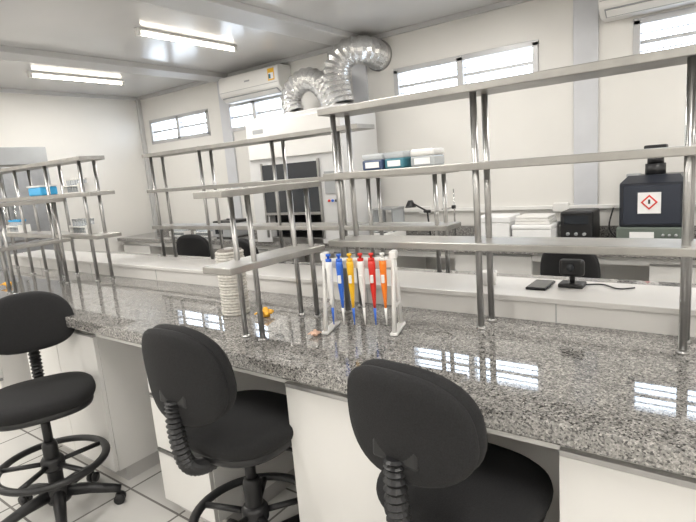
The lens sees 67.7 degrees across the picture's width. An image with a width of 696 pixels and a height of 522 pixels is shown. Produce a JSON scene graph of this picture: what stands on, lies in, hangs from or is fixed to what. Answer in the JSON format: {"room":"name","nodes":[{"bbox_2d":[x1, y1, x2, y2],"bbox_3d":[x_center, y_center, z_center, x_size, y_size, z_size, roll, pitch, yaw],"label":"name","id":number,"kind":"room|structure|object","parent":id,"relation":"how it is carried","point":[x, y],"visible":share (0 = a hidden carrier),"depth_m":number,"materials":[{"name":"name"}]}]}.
{"room":"laboratory","nodes":[
{"label":"laboratory","id":0,"kind":"room"},
{"bbox_2d":[0,92,153,251],"bbox_3d":[-4.863,-0.274,4.674,0.150,2.690,6.900,3,12,36],"label":"wall","id":1,"kind":"structure","parent":0,"point":[66,126],"depth_m":6.63,"materials":[{"name":"paint"}]},
{"bbox_2d":[0,88,137,100],"bbox_3d":[-4.892,-1.571,4.388,0.040,0.040,6.900,3,12,36],"label":"trim","id":2,"kind":"structure","parent":1,"relation":"attached to","point":[5,90],"depth_m":6.29,"materials":[{"name":"paint"}]},
{"bbox_2d":[0,424,298,521],"bbox_3d":[-0.990,1.283,2.131,9.520,0.100,7.200,3,12,36],"label":"floor","id":3,"kind":"structure","parent":0,"point":[145,500],"depth_m":2.56,"materials":[{"name":"tile"}]},
{"bbox_2d":[0,147,53,266],"bbox_3d":[-3.691,-0.175,5.567,0.639,2.000,0.950,3,12,36],"label":"refrigerator","id":4,"kind":"object","parent":3,"relation":"on","point":[9,156],"visible":0.23,"depth_m":5.45,"materials":[{"name":"grey plastic"}]},
{"bbox_2d":[0,291,125,521],"bbox_3d":[-1.407,0.690,2.393,0.552,1.040,0.597,-11,12,-30],"label":"stool","id":5,"kind":"object","parent":3,"relation":"on","point":[31,322],"visible":1,"depth_m":2.42,"materials":[{"name":"fabric"}]},
{"bbox_2d":[176,234,209,256],"bbox_3d":[-1.451,0.180,5.431,0.509,0.995,0.572,-1,11,22],"label":"office chair","id":6,"kind":"object","parent":3,"relation":"on","point":[188,244],"visible":0.22,"depth_m":5.12,"materials":[{"name":"fabric"}]},
{"bbox_2d":[141,324,299,521],"bbox_3d":[-0.354,0.679,1.885,0.531,1.070,0.580,-2,10,17],"label":"stool","id":7,"kind":"object","parent":3,"relation":"on","point":[211,424],"visible":0.88,"depth_m":1.67,"materials":[{"name":"fabric"}]},
{"bbox_2d":[238,238,258,256],"bbox_3d":[-0.714,0.241,4.811,0.572,0.975,0.509,-11,12,-32],"label":"office chair","id":8,"kind":"object","parent":3,"relation":"on","point":[243,243],"visible":0.04,"depth_m":4.52,"materials":[{"name":"fabric"}]},
{"bbox_2d":[0,249,695,521],"bbox_3d":[-0.382,0.559,2.807,6.505,0.990,1.490,3,12,36],"label":"bench","id":9,"kind":"object","parent":3,"relation":"on","point":[590,385],"visible":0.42,"depth_m":1.80,"materials":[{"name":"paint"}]},
{"bbox_2d":[0,198,70,293],"bbox_3d":[-2.057,-0.095,3.304,0.150,0.569,0.515,3,12,36],"label":"shelf rack","id":10,"kind":"object","parent":9,"relation":"on","point":[54,240],"visible":0.88,"depth_m":3.30,"materials":[{"name":"silver metal"}]},
{"bbox_2d":[0,155,121,281],"bbox_3d":[-2.250,-0.304,3.854,1.740,0.819,0.170,3,12,36],"label":"shelf rack","id":11,"kind":"object","parent":9,"relation":"on","point":[78,160],"visible":0.91,"depth_m":3.62,"materials":[{"name":"silver metal"}]},
{"bbox_2d":[6,219,30,232],"bbox_3d":[-2.640,-0.280,4.153,0.226,0.100,0.090,3,12,36],"label":"test tube rack","id":12,"kind":"object","parent":11,"relation":"in","point":[15,226],"visible":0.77,"depth_m":4.12,"materials":[{"name":"white plastic"}]},
{"bbox_2d":[26,184,57,195],"bbox_3d":[-2.227,-0.515,3.787,0.210,0.072,0.130,3,12,36],"label":"storage bin","id":13,"kind":"object","parent":11,"relation":"on","point":[40,190],"visible":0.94,"depth_m":3.73,"materials":[{"name":"plastic"}]},
{"bbox_2d":[63,177,92,193],"bbox_3d":[-1.818,-0.508,3.481,0.206,0.100,0.090,3,12,36],"label":"test tube rack","id":14,"kind":"object","parent":11,"relation":"in","point":[72,185],"visible":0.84,"depth_m":3.45,"materials":[{"name":"white plastic"}]},
{"bbox_2d":[69,218,99,233],"bbox_3d":[-1.796,-0.238,3.529,0.226,0.100,0.090,3,12,36],"label":"test tube rack","id":15,"kind":"object","parent":11,"relation":"in","point":[80,227],"visible":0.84,"depth_m":3.50,"materials":[{"name":"white plastic"}]},
{"bbox_2d":[215,247,249,316],"bbox_3d":[-0.518,0.089,2.334,0.128,0.300,0.128,5,14,43],"label":"dish stack","id":16,"kind":"object","parent":9,"relation":"on","point":[229,295],"visible":0.68,"depth_m":2.29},
{"bbox_2d":[142,124,374,263],"bbox_3d":[-0.677,-0.375,3.476,2.010,0.839,0.170,3,12,36],"label":"shelf rack","id":17,"kind":"object","parent":9,"relation":"on","point":[208,226],"visible":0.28,"depth_m":3.35,"materials":[{"name":"silver metal"}]},
{"bbox_2d":[193,181,324,340],"bbox_3d":[-0.306,-0.008,2.008,0.150,0.569,0.515,3,12,36],"label":"shelf rack","id":18,"kind":"object","parent":9,"relation":"on","point":[237,266],"visible":1,"depth_m":1.93,"materials":[{"name":"silver metal"}]},
{"bbox_2d":[254,307,273,316],"bbox_3d":[-0.360,0.222,2.254,0.078,0.042,0.089,3,12,36],"label":"flower","id":19,"kind":"object","parent":9,"relation":"on","point":[266,312],"visible":0.84,"depth_m":2.24,"materials":[{"name":"plant"}]},
{"bbox_2d":[308,329,321,335],"bbox_3d":[-0.124,0.268,1.935,0.044,0.024,0.050,3,12,36],"label":"crumpled paper","id":20,"kind":"object","parent":9,"relation":"on","point":[314,332],"visible":1,"depth_m":1.93,"materials":[{"name":"pink paper"}]},
{"bbox_2d":[320,250,405,335],"bbox_3d":[0.049,0.112,1.941,0.294,0.300,0.150,-1,10,18],"label":"stand","id":21,"kind":"object","parent":9,"relation":"on","point":[391,261],"visible":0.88,"depth_m":1.92,"materials":[{"name":"white plastic"}]},
{"bbox_2d":[325,254,333,323],"bbox_3d":[-0.063,0.106,1.928,0.027,0.268,0.033,-1,10,18],"label":"micropipette","id":22,"kind":"object","parent":21,"relation":"attached to","point":[328,262],"visible":1,"depth_m":1.91,"materials":[{"name":"white plastic"}]},
{"bbox_2d":[336,253,344,324],"bbox_3d":[-0.024,0.105,1.916,0.027,0.268,0.033,-1,10,18],"label":"micropipette","id":23,"kind":"object","parent":21,"relation":"attached to","point":[339,264],"visible":1,"depth_m":1.90,"materials":[{"name":"blue plastic"}]},
{"bbox_2d":[346,253,354,324],"bbox_3d":[0.015,0.104,1.903,0.027,0.268,0.033,-1,10,18],"label":"micropipette","id":24,"kind":"object","parent":21,"relation":"attached to","point":[349,261],"visible":1,"depth_m":1.89,"materials":[{"name":"yellow plastic"}]},
{"bbox_2d":[357,253,365,324],"bbox_3d":[0.054,0.103,1.890,0.027,0.268,0.033,-1,10,18],"label":"micropipette","id":25,"kind":"object","parent":21,"relation":"attached to","point":[360,262],"visible":1,"depth_m":1.87,"materials":[{"name":"white plastic"}]},
{"bbox_2d":[368,252,376,324],"bbox_3d":[0.092,0.102,1.878,0.027,0.268,0.033,-1,10,18],"label":"micropipette","id":26,"kind":"object","parent":21,"relation":"attached to","point":[371,262],"visible":1,"depth_m":1.86,"materials":[{"name":"red plastic"}]},
{"bbox_2d":[379,252,386,324],"bbox_3d":[0.131,0.102,1.865,0.027,0.268,0.033,-1,10,18],"label":"micropipette","id":27,"kind":"object","parent":21,"relation":"attached to","point":[382,261],"visible":1,"depth_m":1.85,"materials":[{"name":"orange plastic"}]},
{"bbox_2d":[355,171,460,272],"bbox_3d":[0.313,-0.196,2.774,0.550,0.574,0.170,3,12,36],"label":"shelf rack","id":28,"kind":"object","parent":9,"relation":"on","point":[381,226],"visible":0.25,"depth_m":2.69,"materials":[{"name":"silver metal"}]},
{"bbox_2d":[483,270,496,285],"bbox_3d":[0.577,0.069,2.130,0.068,0.055,0.068,3,12,36],"label":"cup","id":29,"kind":"object","parent":9,"relation":"on","point":[484,271],"visible":0.45,"depth_m":2.11,"materials":[{"name":"plastic"}]},
{"bbox_2d":[317,44,695,354],"bbox_3d":[0.737,-0.170,1.640,1.940,0.849,0.170,3,12,36],"label":"shelf rack","id":30,"kind":"object","parent":9,"relation":"on","point":[685,247],"visible":0.98,"depth_m":1.69,"materials":[{"name":"silver metal"}]},
{"bbox_2d":[362,153,385,170],"bbox_3d":[0.122,-0.393,2.049,0.094,0.062,0.114,2,12,34],"label":"tip box","id":31,"kind":"object","parent":30,"relation":"in","point":[376,161],"visible":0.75,"depth_m":2.00,"materials":[{"name":"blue plastic"}]},
{"bbox_2d":[384,150,411,168],"bbox_3d":[0.208,-0.388,1.985,0.094,0.062,0.114,5,14,43],"label":"tip box","id":32,"kind":"object","parent":30,"relation":"in","point":[397,159],"visible":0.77,"depth_m":1.94,"materials":[{"name":"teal plastic"}]},
{"bbox_2d":[410,148,443,166],"bbox_3d":[0.294,-0.384,1.921,0.094,0.062,0.114,1,12,31],"label":"tip box","id":33,"kind":"object","parent":30,"relation":"in","point":[428,156],"visible":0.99,"depth_m":1.88,"materials":[{"name":"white plastic"}]},
{"bbox_2d":[526,279,554,290],"bbox_3d":[0.757,0.093,2.038,0.075,0.011,0.140,3,12,36],"label":"mobile phone","id":34,"kind":"object","parent":9,"relation":"on","point":[538,284],"visible":1,"depth_m":2.02,"materials":[{"name":"black plastic"}]},
{"bbox_2d":[558,259,634,289],"bbox_3d":[0.928,0.047,1.942,0.257,0.108,0.079,3,12,36],"label":"webcam","id":35,"kind":"object","parent":9,"relation":"on","point":[571,268],"visible":1,"depth_m":1.97,"materials":[{"name":"black plastic"}]},
{"bbox_2d":[117,225,695,283],"bbox_3d":[0.712,0.193,4.558,8.860,0.930,0.628,3,12,36],"label":"bench","id":36,"kind":"object","parent":3,"relation":"on","point":[661,269],"visible":0.21,"depth_m":4.05,"materials":[{"name":"white laminate"}]},
{"bbox_2d":[169,229,190,235],"bbox_3d":[-2.118,-0.370,6.534,0.306,0.100,0.100,3,12,36],"label":"test tube rack","id":37,"kind":"object","parent":36,"relation":"on","point":[177,232],"visible":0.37,"depth_m":6.49,"materials":[{"name":"white plastic"}]},
{"bbox_2d":[194,230,212,236],"bbox_3d":[-1.716,-0.350,6.237,0.306,0.100,0.100,3,12,36],"label":"test tube rack","id":38,"kind":"object","parent":36,"relation":"on","point":[203,233],"visible":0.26,"depth_m":6.22,"materials":[{"name":"white plastic"}]},
{"bbox_2d":[213,218,247,237],"bbox_3d":[-1.337,-0.384,5.941,0.320,0.209,0.305,3,12,36],"label":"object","id":39,"kind":"object","parent":36,"relation":"on","point":[225,233],"visible":0.34,"depth_m":5.86,"materials":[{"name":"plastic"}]},
{"bbox_2d":[245,102,377,243],"bbox_3d":[-0.342,-0.827,5.035,1.160,1.234,0.588,3,12,36],"label":"fume hood","id":40,"kind":"object","parent":36,"relation":"on","point":[312,156],"visible":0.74,"depth_m":4.74,"materials":[{"name":"metal"}]},
{"bbox_2d":[280,67,327,112],"bbox_3d":[-0.351,-1.599,4.901,0.709,0.453,0.237,3,12,36],"label":"duct","id":41,"kind":"object","parent":40,"relation":"on","point":[304,80],"visible":0.72,"depth_m":4.87,"materials":[{"name":"metal"}]},
{"bbox_2d":[323,34,391,104],"bbox_3d":[0.091,-1.717,4.704,0.643,0.609,0.344,-8,10,-17],"label":"duct","id":42,"kind":"object","parent":40,"relation":"on","point":[372,52],"visible":0.98,"depth_m":4.59,"materials":[{"name":"metal"}]},
{"bbox_2d":[369,206,405,234],"bbox_3d":[0.354,-0.340,4.696,0.220,0.285,0.300,3,12,36],"label":"analytical balance","id":43,"kind":"object","parent":36,"relation":"on","point":[397,212],"visible":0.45,"depth_m":4.67,"materials":[{"name":"white plastic"}]},
{"bbox_2d":[405,200,430,235],"bbox_3d":[0.649,-0.365,4.545,0.290,0.340,0.140,3,12,36],"label":"desk lamp","id":44,"kind":"object","parent":36,"relation":"on","point":[410,204],"visible":0.63,"depth_m":4.52,"materials":[{"name":"black plastic"}]},
{"bbox_2d":[442,189,455,235],"bbox_3d":[0.855,-0.384,4.326,0.120,0.420,0.234,3,12,36],"label":"stand","id":45,"kind":"object","parent":36,"relation":"on","point":[453,206],"visible":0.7,"depth_m":4.36,"materials":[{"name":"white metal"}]},
{"bbox_2d":[481,213,519,236],"bbox_3d":[1.169,-0.254,4.053,0.278,0.210,0.247,3,12,36],"label":"styrofoam box","id":46,"kind":"object","parent":36,"relation":"on","point":[502,223],"visible":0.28,"depth_m":3.93,"materials":[{"name":"white plastic"}]},
{"bbox_2d":[511,221,559,236],"bbox_3d":[1.401,-0.209,3.864,0.288,0.150,0.247,3,12,36],"label":"styrofoam box","id":47,"kind":"object","parent":36,"relation":"on","point":[553,229],"visible":0.66,"depth_m":3.77,"materials":[{"name":"white plastic"}]},
{"bbox_2d":[515,213,556,223],"bbox_3d":[1.392,-0.313,3.845,0.250,0.058,0.200,3,12,36],"label":"tray stack","id":48,"kind":"object","parent":47,"relation":"on","point":[535,218],"visible":1,"depth_m":3.78,"materials":[{"name":"white plastic"}]},
{"bbox_2d":[560,208,599,237],"bbox_3d":[1.689,-0.258,3.779,0.220,0.230,0.255,3,12,36],"label":"supplies","id":49,"kind":"object","parent":36,"relation":"on","point":[574,222],"visible":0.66,"depth_m":3.69,"materials":[{"name":"plastic"}]},
{"bbox_2d":[608,207,615,237],"bbox_3d":[1.890,-0.262,3.747,0.097,0.227,0.281,0,11,25],"label":"power cable","id":50,"kind":"object","parent":36,"relation":"on","point":[611,232],"visible":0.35,"depth_m":3.83,"materials":[{"name":"black plastic"}]},
{"bbox_2d":[616,144,683,238],"bbox_3d":[2.028,-0.438,3.434,0.400,0.650,0.348,3,12,36],"label":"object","id":51,"kind":"object","parent":36,"relation":"on","point":[651,202],"visible":0.74,"depth_m":3.33,"materials":[{"name":"black plastic"}]},
{"bbox_2d":[347,359,553,521],"bbox_3d":[0.316,0.713,1.404,0.558,1.064,0.546,-3,10,9],"label":"stool","id":52,"kind":"object","parent":3,"relation":"on","point":[426,435],"visible":1,"depth_m":1.17,"materials":[{"name":"fabric"}]},
{"bbox_2d":[540,253,600,277],"bbox_3d":[1.434,0.334,3.256,0.548,0.990,0.495,-10,11,-29],"label":"office chair","id":53,"kind":"object","parent":3,"relation":"on","point":[549,265],"visible":0.02,"depth_m":2.96,"materials":[{"name":"fabric"}]},
{"bbox_2d":[0,0,505,96],"bbox_3d":[-1.211,-1.456,1.647,9.520,0.100,7.200,3,12,36],"label":"ceiling","id":54,"kind":"structure","parent":0,"point":[93,28],"depth_m":4.21,"materials":[{"name":"white paint"}]},
{"bbox_2d":[27,71,124,85],"bbox_3d":[-2.830,-1.920,5.468,0.056,0.056,1.002,3,12,36],"label":"lamp","id":55,"kind":"object","parent":54,"relation":"attached to","point":[31,74],"depth_m":5.41,"materials":[{"name":"white plastic"}]},
{"bbox_2d":[134,27,237,51],"bbox_3d":[-1.320,-1.844,4.350,0.056,0.056,1.002,3,12,36],"label":"lamp","id":56,"kind":"object","parent":54,"relation":"attached to","point":[139,31],"depth_m":4.28,"materials":[{"name":"white plastic"}]},
{"bbox_2d":[132,0,357,45],"bbox_3d":[-1.944,-1.419,2.207,0.280,0.050,6.900,3,12,36],"label":"trim","id":57,"kind":"structure","parent":54,"relation":"attached to","point":[231,11],"depth_m":3.82,"materials":[{"name":"paint"}]},
{"bbox_2d":[141,0,695,280],"bbox_3d":[0.981,-0.743,4.657,9.520,2.690,0.150,3,12,36],"label":"wall","id":58,"kind":"structure","parent":0,"point":[636,110],"depth_m":4.26,"materials":[{"name":"paint"}]},
{"bbox_2d":[0,45,227,81],"bbox_3d":[-3.510,-1.497,3.366,0.280,0.050,6.900,3,12,36],"label":"trim","id":59,"kind":"structure","parent":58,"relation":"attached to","point":[9,53],"depth_m":4.86,"materials":[{"name":"paint"}]},
{"bbox_2d":[136,100,157,231],"bbox_3d":[-2.759,-0.888,7.308,0.050,2.650,0.050,3,12,36],"label":"trim","id":60,"kind":"structure","parent":58,"relation":"attached to","point":[138,102],"depth_m":7.20,"materials":[{"name":"paint"}]},
{"bbox_2d":[149,109,210,144],"bbox_3d":[-2.177,-1.730,6.733,1.230,0.320,0.072,3,12,36],"label":"window","id":61,"kind":"structure","parent":58,"relation":"in","point":[179,127],"depth_m":6.71,"materials":[{"name":"metal"}]},
{"bbox_2d":[217,81,242,217],"bbox_3d":[-1.372,-0.817,6.301,0.170,2.640,0.020,3,12,36],"label":"trim","id":62,"kind":"structure","parent":58,"relation":"attached to","point":[225,111],"depth_m":6.20,"materials":[{"name":"paint"}]},
{"bbox_2d":[218,64,290,103],"bbox_3d":[-1.024,-1.916,5.654,0.920,0.277,0.215,3,12,36],"label":"air conditioner","id":63,"kind":"object","parent":58,"relation":"attached to","point":[269,81],"visible":0.98,"depth_m":5.54,"materials":[{"name":"white plastic"}]},
{"bbox_2d":[229,95,281,131],"bbox_3d":[-1.041,-1.673,5.892,1.080,0.320,0.072,3,12,36],"label":"window","id":64,"kind":"structure","parent":58,"relation":"in","point":[255,109],"depth_m":5.87,"materials":[{"name":"metal"}]},
{"bbox_2d":[137,0,532,99],"bbox_3d":[0.820,-2.026,4.353,9.220,0.040,0.040,3,12,36],"label":"trim","id":65,"kind":"structure","parent":58,"relation":"attached to","point":[507,3],"depth_m":4.64,"materials":[{"name":"paint"}]},
{"bbox_2d":[351,64,368,102],"bbox_3d":[0.194,-0.739,5.142,0.170,2.640,0.020,3,12,36],"label":"trim","id":66,"kind":"structure","parent":58,"relation":"attached to","point":[359,72],"depth_m":4.96,"materials":[{"name":"paint"}]},
{"bbox_2d":[393,39,538,95],"bbox_3d":[0.965,-1.573,4.407,1.295,0.320,0.072,3,12,36],"label":"window","id":67,"kind":"structure","parent":58,"relation":"in","point":[460,60],"depth_m":4.36,"materials":[{"name":"metal"}]},
{"bbox_2d":[388,202,695,213],"bbox_3d":[2.522,-0.382,3.466,5.300,0.070,0.035,3,12,36],"label":"trim","id":68,"kind":"structure","parent":58,"relation":"attached to","point":[557,207],"depth_m":4.23,"materials":[{"name":"white plastic"}]},
{"bbox_2d":[573,0,598,204],"bbox_3d":[1.808,-0.659,3.947,0.170,2.640,0.020,3,12,36],"label":"pillar","id":69,"kind":"structure","parent":58,"relation":"attached to","point":[585,12],"depth_m":3.85,"materials":[{"name":"paint"}]},
{"bbox_2d":[598,0,695,22],"bbox_3d":[2.123,-1.794,3.319,0.920,0.277,0.212,3,12,36],"label":"air conditioner","id":70,"kind":"object","parent":58,"relation":"attached to","point":[609,10],"visible":1,"depth_m":3.45,"materials":[{"name":"white plastic"}]},
{"bbox_2d":[633,6,695,54],"bbox_3d":[2.545,-1.494,3.238,1.350,0.320,0.072,3,12,36],"label":"window","id":71,"kind":"structure","parent":58,"relation":"in","point":[638,23],"depth_m":3.52,"materials":[{"name":"metal"}]}
]}

